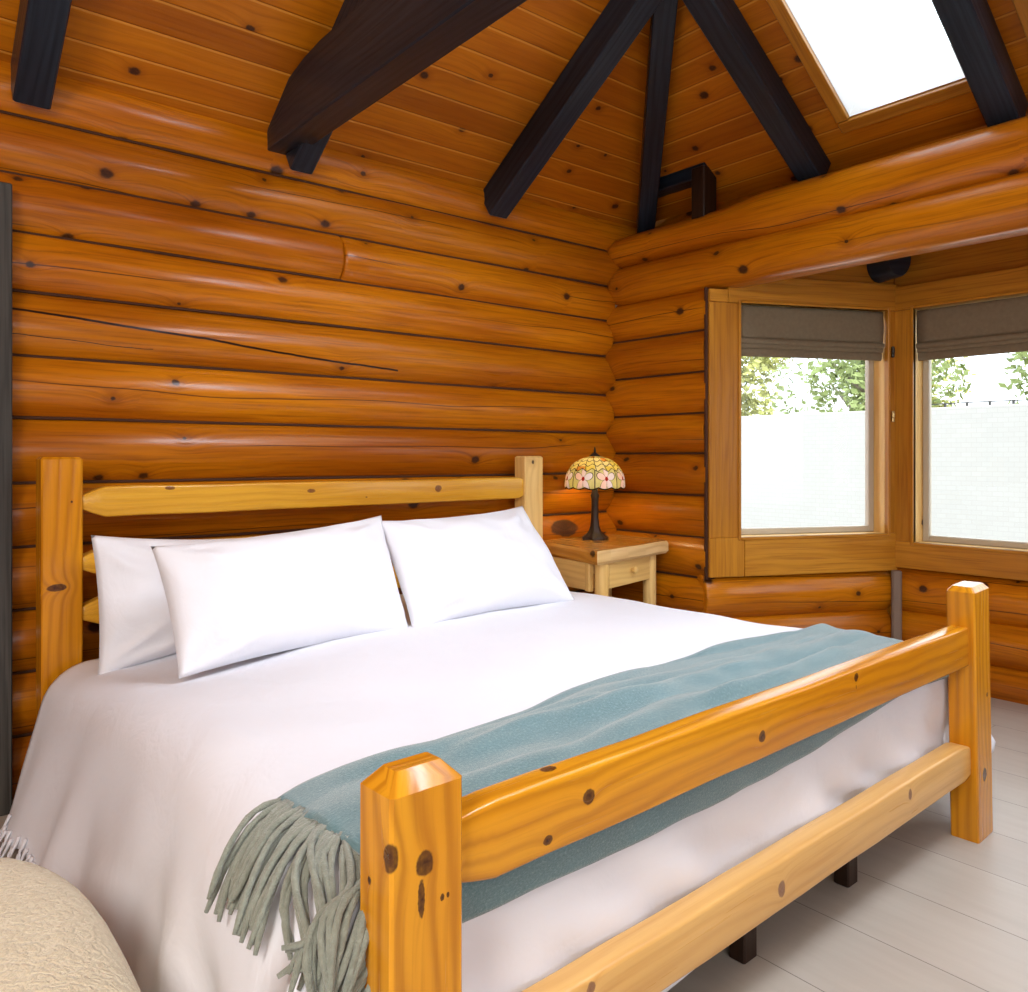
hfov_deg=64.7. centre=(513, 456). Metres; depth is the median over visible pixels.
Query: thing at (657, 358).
wall
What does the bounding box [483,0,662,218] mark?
rafter
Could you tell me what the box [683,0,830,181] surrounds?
rafter
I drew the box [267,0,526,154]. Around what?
tie beam
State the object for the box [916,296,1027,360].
roman shade
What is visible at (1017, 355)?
tree
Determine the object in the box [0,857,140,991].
ottoman
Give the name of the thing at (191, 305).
wall
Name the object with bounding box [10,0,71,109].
rafter
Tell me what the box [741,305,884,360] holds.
roman shade
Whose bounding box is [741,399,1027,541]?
wall
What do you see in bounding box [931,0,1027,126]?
rafter
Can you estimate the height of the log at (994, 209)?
0.234 m
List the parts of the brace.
brace arm, brace post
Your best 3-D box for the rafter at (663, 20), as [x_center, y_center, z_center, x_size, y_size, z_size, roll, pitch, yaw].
[0.579,-2.220,2.838,0.100,1.870,3.882,0,0,6]
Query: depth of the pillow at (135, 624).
2.64 m
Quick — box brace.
[658,162,715,218]
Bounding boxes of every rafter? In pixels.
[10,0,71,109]
[285,0,364,173]
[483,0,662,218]
[637,0,677,232]
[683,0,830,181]
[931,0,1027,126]
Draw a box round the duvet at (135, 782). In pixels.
[0,591,995,991]
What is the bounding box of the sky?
[749,368,1027,415]
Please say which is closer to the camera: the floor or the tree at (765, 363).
the floor
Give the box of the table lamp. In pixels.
[564,447,624,540]
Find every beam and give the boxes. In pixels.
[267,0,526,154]
[867,256,910,282]
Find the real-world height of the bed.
1.208 m
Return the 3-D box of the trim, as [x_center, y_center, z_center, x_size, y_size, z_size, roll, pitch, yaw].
[2.653,-1.240,2.759,0.298,0.360,6.300,0,0,-39]
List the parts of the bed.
bed post, headboard rail, headboard rail, headboard rail, bed post, bed post, footboard rail, footboard rail, bed post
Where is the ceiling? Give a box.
[0,0,1027,227]
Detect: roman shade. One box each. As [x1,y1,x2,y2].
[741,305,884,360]
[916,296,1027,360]
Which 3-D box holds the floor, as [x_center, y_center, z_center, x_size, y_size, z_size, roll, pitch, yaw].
[0.495,1.260,1.052,7.900,0.120,6.400,0,0,-39]
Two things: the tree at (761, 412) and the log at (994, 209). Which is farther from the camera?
the tree at (761, 412)
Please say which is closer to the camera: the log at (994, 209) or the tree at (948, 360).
the log at (994, 209)
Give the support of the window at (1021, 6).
attached to the ceiling
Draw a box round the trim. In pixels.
[655,113,1027,227]
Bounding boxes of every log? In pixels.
[608,116,1027,268]
[608,171,1027,305]
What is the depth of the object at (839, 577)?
4.30 m
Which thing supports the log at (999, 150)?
on the log at (994, 209)
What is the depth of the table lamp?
4.24 m
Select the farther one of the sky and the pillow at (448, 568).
the sky
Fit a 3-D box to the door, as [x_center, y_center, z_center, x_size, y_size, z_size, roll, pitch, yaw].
[-2.182,0.140,2.343,1.258,2.120,0.109,0,0,-39]
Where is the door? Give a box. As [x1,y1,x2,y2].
[0,181,11,815]
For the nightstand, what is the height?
0.760 m
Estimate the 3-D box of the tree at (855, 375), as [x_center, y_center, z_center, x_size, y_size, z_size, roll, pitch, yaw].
[5.592,-0.965,13.362,3.227,4.843,3.129,0,0,-39]
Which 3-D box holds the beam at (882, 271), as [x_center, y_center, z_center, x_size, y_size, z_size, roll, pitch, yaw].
[2.007,-1.050,4.362,0.150,0.200,0.180,0,0,-14]
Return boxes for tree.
[741,356,792,415]
[741,357,790,415]
[765,358,971,413]
[839,357,977,407]
[998,351,1027,403]
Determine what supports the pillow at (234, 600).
on the duvet at (135, 782)
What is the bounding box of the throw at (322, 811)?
[204,623,948,991]
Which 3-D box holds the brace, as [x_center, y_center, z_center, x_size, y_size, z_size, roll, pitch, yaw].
[0.895,-1.384,4.380,0.110,0.288,0.402,0,0,-39]
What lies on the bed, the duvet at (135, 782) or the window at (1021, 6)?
the duvet at (135, 782)
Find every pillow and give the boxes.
[91,535,239,674]
[151,515,407,678]
[382,506,573,626]
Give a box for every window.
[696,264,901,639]
[766,0,971,132]
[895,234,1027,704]
[1012,0,1027,40]
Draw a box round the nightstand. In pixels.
[543,534,667,604]
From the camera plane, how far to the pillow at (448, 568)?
3.07 m
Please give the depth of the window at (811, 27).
3.47 m
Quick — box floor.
[0,698,1027,991]
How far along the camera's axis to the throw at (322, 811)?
1.53 m
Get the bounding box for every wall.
[0,60,636,799]
[605,287,714,611]
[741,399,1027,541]
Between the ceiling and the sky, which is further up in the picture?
the ceiling
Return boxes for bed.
[36,456,992,991]
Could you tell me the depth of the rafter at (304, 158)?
3.34 m

